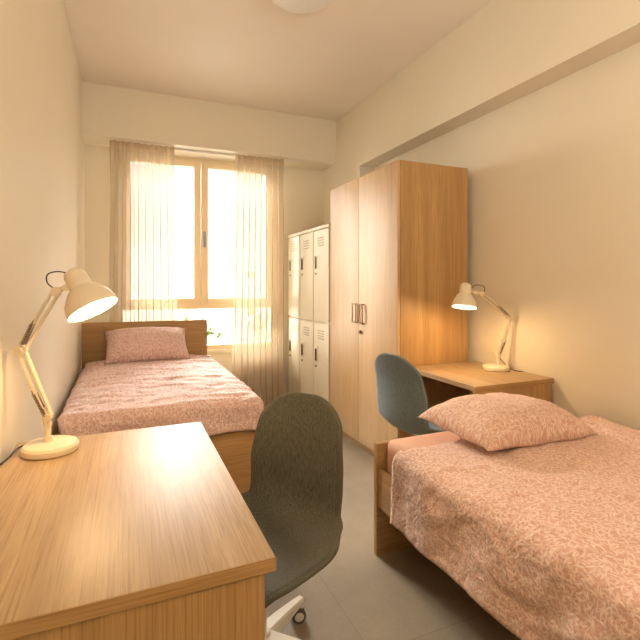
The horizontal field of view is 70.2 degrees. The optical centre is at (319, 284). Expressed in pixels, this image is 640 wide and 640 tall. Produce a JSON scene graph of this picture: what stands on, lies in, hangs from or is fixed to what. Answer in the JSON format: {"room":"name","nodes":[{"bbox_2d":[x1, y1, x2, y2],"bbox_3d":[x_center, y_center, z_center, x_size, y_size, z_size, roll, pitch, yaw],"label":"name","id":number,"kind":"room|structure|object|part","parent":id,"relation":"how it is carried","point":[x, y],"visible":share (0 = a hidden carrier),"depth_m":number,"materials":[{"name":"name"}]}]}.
{"room":"dormitory room","nodes":[
{"label":"dormitory room","id":0,"kind":"room"},
{"bbox_2d":[0,0,84,467],"bbox_3d":[-1.083,-0.265,1.358,0.200,3.130,6.950,0,0,-23],"label":"wall","id":1,"kind":"structure","parent":0,"point":[42,146],"depth_m":2.01,"materials":[{"name":"beige paint"}]},
{"bbox_2d":[156,145,234,156],"bbox_3d":[-1.191,-1.347,4.619,1.710,0.023,0.030,0,0,-23],"label":"track","id":2,"kind":"object","parent":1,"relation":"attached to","point":[175,149],"visible":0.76,"depth_m":4.62,"materials":[{"name":"white plastic"}]},
{"bbox_2d":[109,140,176,321],"bbox_3d":[-1.686,-0.036,4.361,0.631,2.633,0.104,0,0,-23],"label":"curtain","id":3,"kind":"object","parent":2,"relation":"hanging from","point":[143,252],"visible":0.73,"depth_m":4.35,"materials":[{"name":"white fabric"}]},
{"bbox_2d":[232,154,283,405],"bbox_3d":[-0.656,-0.036,4.801,0.581,2.633,0.104,0,0,-23],"label":"curtain","id":4,"kind":"object","parent":2,"relation":"hanging from","point":[258,207],"visible":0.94,"depth_m":4.80,"materials":[{"name":"white fabric"}]},
{"bbox_2d":[81,81,335,169],"bbox_3d":[-1.051,-1.595,4.745,2.526,0.470,0.350,0,0,-23],"label":"beam","id":5,"kind":"structure","parent":1,"relation":"attached to","point":[108,112],"depth_m":4.52,"materials":[{"name":"beige paint"}]},
{"bbox_2d":[85,145,322,393],"bbox_3d":[-1.159,-0.265,4.997,2.526,3.130,0.200,0,0,-23],"label":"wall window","id":6,"kind":"structure","parent":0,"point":[303,188],"depth_m":4.50,"materials":[{"name":"beige paint"}]},
{"bbox_2d":[174,155,234,353],"bbox_3d":[-1.265,-0.312,4.862,1.705,2.085,0.145,0,0,-23],"label":"window","id":7,"kind":"structure","parent":6,"relation":"attached to","point":[200,300],"depth_m":4.85,"materials":[{"name":"beige wood"}]},
{"bbox_3d":[-1.634,-0.555,4.723,0.767,1.515,0.070,0,0,-23],"label":"sash","id":8,"kind":"part","parent":7,"relation":"part of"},
{"bbox_3d":[-1.222,-0.485,4.832,0.028,0.170,0.056,0,0,-23],"label":"handle","id":9,"kind":"part","parent":7,"relation":"part of","materials":[{"name":"metal"}]},
{"bbox_3d":[-0.917,-0.555,5.031,0.782,1.515,0.070,0,0,-23],"label":"sash","id":10,"kind":"part","parent":7,"relation":"part of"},
{"bbox_3d":[-1.256,0.713,4.842,1.705,0.034,0.060,0,0,-23],"label":"sill","id":11,"kind":"part","parent":7,"relation":"part of","materials":[{"name":"stone"}]},
{"bbox_2d":[64,0,490,120],"bbox_3d":[0.294,-1.890,1.948,3.195,0.120,6.950,0,0,-23],"label":"ceiling","id":12,"kind":"structure","parent":0,"point":[257,54],"depth_m":3.48,"materials":[{"name":"paint"}]},
{"bbox_2d":[272,0,332,12],"bbox_3d":[-0.108,-1.778,2.728,0.406,0.105,0.406,0,0,-23],"label":"ceiling light","id":13,"kind":"object","parent":12,"relation":"attached to","point":[295,6],"visible":1,"depth_m":2.82,"materials":[{"name":"white plastic"}]},
{"bbox_2d":[323,104,373,224],"bbox_3d":[0.348,-0.265,5.154,0.369,3.130,1.100,0,0,-23],"label":"wall column","id":14,"kind":"structure","parent":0,"point":[346,169],"depth_m":4.88,"materials":[{"name":"beige paint"}]},
{"bbox_2d":[264,405,519,639],"bbox_3d":[0.294,1.360,1.948,3.195,0.120,6.950,0,0,-23],"label":"floor","id":15,"kind":"structure","parent":0,"point":[361,594],"depth_m":1.89,"materials":[{"name":"tile"}]},
{"bbox_2d":[0,422,275,639],"bbox_3d":[-0.572,0.925,1.253,0.626,0.750,0.993,0,0,-23],"label":"writing desk","id":16,"kind":"object","parent":15,"relation":"on","point":[144,533],"visible":0.88,"depth_m":0.96,"materials":[{"name":"brown wood"}]},
{"bbox_2d":[0,268,117,464],"bbox_3d":[-0.849,0.246,1.519,0.320,0.610,0.189,0,0,-15],"label":"desk lamp","id":17,"kind":"object","parent":16,"relation":"on","point":[86,299],"visible":1,"depth_m":1.50,"materials":[{"name":"beige metal"}]},
{"bbox_3d":[-0.989,0.537,1.485,0.071,0.028,0.187,0,0,12],"label":"cord","id":18,"kind":"part","parent":17,"relation":"part of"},
{"bbox_3d":[-0.938,0.324,1.496,0.109,0.251,0.030,0,0,-16],"label":"arm","id":19,"kind":"part","parent":17,"relation":"part of","materials":[{"name":"beige metal"}]},
{"bbox_3d":[-0.930,0.117,1.505,0.129,0.218,0.030,0,0,-23],"label":"arm","id":20,"kind":"part","parent":17,"relation":"part of","materials":[{"name":"beige metal"}]},
{"bbox_3d":[-0.904,0.463,1.506,0.036,0.117,0.041,0,0,-23],"label":"post","id":21,"kind":"part","parent":17,"relation":"part of","materials":[{"name":"beige metal"}]},
{"bbox_3d":[-0.876,-0.015,1.545,0.096,0.064,0.015,0,0,-23],"label":"shade cord","id":22,"kind":"part","parent":17,"relation":"part of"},
{"bbox_3d":[-0.772,0.034,1.533,0.166,0.186,0.164,0,0,-23],"label":"lamp shade","id":23,"kind":"part","parent":17,"relation":"part of","materials":[{"name":"beige metal"}]},
{"bbox_3d":[-0.389,0.939,0.810,0.594,0.722,0.024,0,0,-23],"label":"panel","id":24,"kind":"part","parent":16,"relation":"part of","materials":[{"name":"brown wood"}]},
{"bbox_2d":[53,319,254,493],"bbox_3d":[-1.241,0.818,3.382,1.087,0.965,1.865,0,0,-23],"label":"frame","id":25,"kind":"object","parent":15,"relation":"on","point":[234,448],"visible":0.15,"depth_m":4.02,"materials":[{"name":"brown wood"}]},
{"bbox_3d":[-1.603,0.818,4.226,1.087,0.965,0.028,0,0,-23],"label":"headboard","id":26,"kind":"part","parent":25,"relation":"part of","materials":[{"name":"brown wood"}]},
{"bbox_3d":[-0.879,1.035,2.538,1.087,0.530,0.028,0,0,-23],"label":"footboard","id":27,"kind":"part","parent":25,"relation":"part of","materials":[{"name":"brown wood"}]},
{"bbox_3d":[-1.242,0.885,3.381,1.020,0.339,1.795,0,0,-23],"label":"mattress","id":28,"kind":"object","parent":25,"relation":"on","visible":0},
{"bbox_2d":[57,354,263,435],"bbox_3d":[-1.173,0.796,3.332,1.122,0.323,1.814,0,0,-23],"label":"duvet","id":29,"kind":"object","parent":28,"relation":"on","point":[120,396],"visible":0.9,"depth_m":2.69,"materials":[{"name":"pink fabric"}]},
{"bbox_2d":[104,327,190,363],"bbox_3d":[-1.532,0.518,4.046,0.700,0.282,0.327,0,0,-25],"label":"pillow","id":30,"kind":"object","parent":29,"relation":"on","point":[137,343],"visible":0.99,"depth_m":3.95,"materials":[{"name":"pink fabric"}]},
{"bbox_2d":[241,392,342,639],"bbox_3d":[-0.195,0.863,1.562,0.578,0.873,0.557,0,0,30],"label":"swivel chair","id":31,"kind":"object","parent":15,"relation":"on","point":[294,495],"visible":0.56,"depth_m":1.70,"materials":[{"name":"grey fabric"}]},
{"bbox_3d":[-0.060,1.198,1.502,0.238,0.052,0.056,0,0,12],"label":"leg","id":32,"kind":"part","parent":31,"relation":"part of","materials":[{"name":"white plastic"}]},
{"bbox_3d":[-0.131,1.198,1.662,0.056,0.052,0.238,0,0,30],"label":"leg","id":33,"kind":"part","parent":31,"relation":"part of","materials":[{"name":"white plastic"}]},
{"bbox_2d":[288,223,329,402],"bbox_3d":[0.064,0.375,4.651,0.458,1.850,1.104,0,0,-23],"label":"lockers","id":34,"kind":"object","parent":15,"relation":"on","point":[309,250],"visible":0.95,"depth_m":4.46,"materials":[{"name":"beige metal"}]},
{"bbox_3d":[-0.274,-0.088,4.905,0.018,0.847,0.351,0,0,-23],"label":"door","id":35,"kind":"part","parent":34,"relation":"part of","materials":[{"name":"beige metal"}]},
{"bbox_3d":[-0.274,0.790,4.905,0.018,0.870,0.351,0,0,-23],"label":"door","id":36,"kind":"part","parent":34,"relation":"part of","materials":[{"name":"beige metal"}]},
{"bbox_3d":[-0.129,-0.088,4.568,0.018,0.847,0.351,0,0,-23],"label":"door","id":37,"kind":"part","parent":34,"relation":"part of","materials":[{"name":"beige metal"}]},
{"bbox_3d":[-0.129,0.790,4.568,0.018,0.870,0.351,0,0,-23],"label":"door","id":38,"kind":"part","parent":34,"relation":"part of","materials":[{"name":"beige metal"}]},
{"bbox_3d":[0.015,-0.088,4.231,0.018,0.847,0.351,0,0,-23],"label":"door","id":39,"kind":"part","parent":34,"relation":"part of","materials":[{"name":"beige metal"}]},
{"bbox_3d":[0.015,0.790,4.231,0.018,0.870,0.351,0,0,-23],"label":"door","id":40,"kind":"part","parent":34,"relation":"part of","materials":[{"name":"beige metal"}]},
{"bbox_2d":[330,160,467,456],"bbox_3d":[0.569,0.229,3.666,0.616,2.142,1.090,0,0,-23],"label":"wardrobe","id":41,"kind":"object","parent":15,"relation":"on","point":[399,229],"visible":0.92,"depth_m":3.25,"materials":[{"name":"brown wood"}]},
{"bbox_3d":[0.206,0.193,3.812,0.021,2.065,0.530,0,0,-23],"label":"door","id":42,"kind":"part","parent":41,"relation":"part of","materials":[{"name":"brown wood"}]},
{"bbox_3d":[0.274,0.223,3.601,0.023,0.155,0.070,0,0,-23],"label":"handle","id":43,"kind":"part","parent":41,"relation":"part of","materials":[{"name":"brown metal"}]},
{"bbox_3d":[0.313,0.223,3.510,0.023,0.155,0.080,0,0,-23],"label":"handle","id":44,"kind":"part","parent":41,"relation":"part of","materials":[{"name":"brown metal"}]},
{"bbox_3d":[0.421,0.193,3.311,0.021,2.065,0.550,0,0,-23],"label":"door","id":45,"kind":"part","parent":41,"relation":"part of","materials":[{"name":"brown wood"}]},
{"bbox_3d":[0.800,0.229,3.183,0.571,2.142,0.020,0,0,-23],"label":"panel","id":46,"kind":"part","parent":41,"relation":"part of","materials":[{"name":"brown wood"}]},
{"bbox_2d":[374,431,444,555],"bbox_3d":[1.200,1.031,1.518,1.187,0.538,2.005,0,0,-23],"label":"frame","id":47,"kind":"object","parent":15,"relation":"on","point":[387,538],"visible":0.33,"depth_m":2.19,"materials":[{"name":"brown wood"}]},
{"bbox_3d":[0.672,0.975,1.292,0.022,0.180,1.949,0,0,-23],"label":"rail","id":48,"kind":"part","parent":47,"relation":"part of","materials":[{"name":"brown wood"}]},
{"bbox_2d":[387,431,460,475],"bbox_3d":[1.202,0.879,1.521,1.108,0.279,1.930,0,0,-23],"label":"mattress","id":49,"kind":"object","parent":47,"relation":"on","point":[403,444],"visible":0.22,"depth_m":2.15,"materials":[{"name":"pink fabric"}]},
{"bbox_2d":[390,415,639,639],"bbox_3d":[1.180,0.834,1.380,1.243,0.335,1.671,0,0,-23],"label":"duvet","id":50,"kind":"object","parent":49,"relation":"on","point":[544,539],"visible":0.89,"depth_m":1.43,"materials":[{"name":"pink fabric"}]},
{"bbox_2d":[419,393,599,450],"bbox_3d":[0.863,0.610,2.111,0.680,0.188,0.450,0,0,-25],"label":"pillow","id":51,"kind":"object","parent":50,"relation":"on","point":[491,421],"visible":0.99,"depth_m":1.96,"materials":[{"name":"pink fabric"}]},
{"bbox_2d":[375,353,445,435],"bbox_3d":[0.654,0.847,2.761,0.597,0.905,0.563,0,0,-34],"label":"swivel chair","id":52,"kind":"object","parent":15,"relation":"on","point":[401,393],"visible":0.44,"depth_m":2.59,"materials":[{"name":"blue fabric"}]},
{"bbox_2d":[407,361,553,436],"bbox_3d":[0.978,0.925,2.872,0.590,0.750,0.659,0,0,-23],"label":"writing desk","id":53,"kind":"object","parent":15,"relation":"on","point":[442,382],"visible":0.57,"depth_m":2.77,"materials":[{"name":"brown wood"}]},
{"bbox_3d":[0.853,0.939,3.158,0.573,0.722,0.024,0,0,-23],"label":"panel","id":54,"kind":"part","parent":53,"relation":"part of","materials":[{"name":"brown wood"}]},
{"bbox_2d":[452,283,522,371],"bbox_3d":[1.046,0.267,2.889,0.437,0.566,0.211,0,0,-23],"label":"desk lamp","id":55,"kind":"object","parent":53,"relation":"on","point":[464,299],"visible":1,"depth_m":2.90,"materials":[{"name":"beige metal"}]},
{"bbox_3d":[0.904,0.071,2.853,0.149,0.173,0.150,0,0,-23],"label":"lamp shade","id":56,"kind":"part","parent":55,"relation":"part of","materials":[{"name":"white metal"}]},
{"bbox_3d":[1.128,0.134,2.926,0.239,0.186,0.031,0,0,-12],"label":"arm","id":57,"kind":"part","parent":55,"relation":"part of","materials":[{"name":"white metal"}]},
{"bbox_3d":[1.156,0.473,2.957,0.036,0.098,0.044,0,0,-23],"label":"post","id":58,"kind":"part","parent":55,"relation":"part of","materials":[{"name":"beige metal"}]},
{"bbox_3d":[1.192,0.334,2.952,0.111,0.272,0.034,0,0,6],"label":"arm","id":59,"kind":"part","parent":55,"relation":"part of","materials":[{"name":"beige metal"}]},
{"bbox_3d":[1.099,0.939,2.585,0.573,0.722,0.024,0,0,-23],"label":"panel","id":60,"kind":"part","parent":53,"relation":"part of","materials":[{"name":"brown wood"}]},
{"bbox_2d":[374,42,639,429],"bbox_3d":[1.795,-0.265,1.993,0.200,3.130,5.850,0,0,-23],"label":"wall","id":61,"kind":"structure","parent":0,"point":[554,170],"depth_m":2.64,"materials":[{"name":"beige paint"}]},
{"bbox_2d":[359,0,639,166],"bbox_3d":[1.586,-1.515,2.013,0.169,0.630,5.650,0,0,-23],"label":"beam","id":62,"kind":"structure","parent":61,"relation":"attached to","point":[507,51],"depth_m":2.95,"materials":[{"name":"beige paint"}]},
{"label":"outside","id":63,"kind":"structure","parent":0,"visible":0},
{"bbox_3d":[-12.553,8.400,35.637,85.000,0.200,64.600,0,0,-23],"label":"ground","id":64,"kind":"structure","parent":63,"visible":0},
{"bbox_2d":[176,247,232,342],"bbox_3d":[-11.667,2.550,44.992,46.000,11.500,12.100,0,0,-23],"label":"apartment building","id":65,"kind":"structure","parent":64,"relation":"on","point":[220,260],"depth_m":39.55,"materials":[{"name":"white"}]},
{"bbox_2d":[182,309,189,319],"bbox_3d":[-11.367,2.600,38.582,0.700,1.200,0.080,0,0,-23],"label":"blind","id":66,"kind":"object","parent":65,"relation":"hanging from","point":[185,312],"depth_m":38.53,"materials":[{"name":"white"}]},
{"bbox_2d":[185,316,232,343],"bbox_3d":[-3.687,4.592,12.568,3.671,7.436,3.540,0,0,20],"label":"street tree","id":67,"kind":"object","parent":64,"relation":"on","point":[211,339],"visible":0.03,"depth_m":12.74,"materials":[{"name":"green plant"}]}
]}

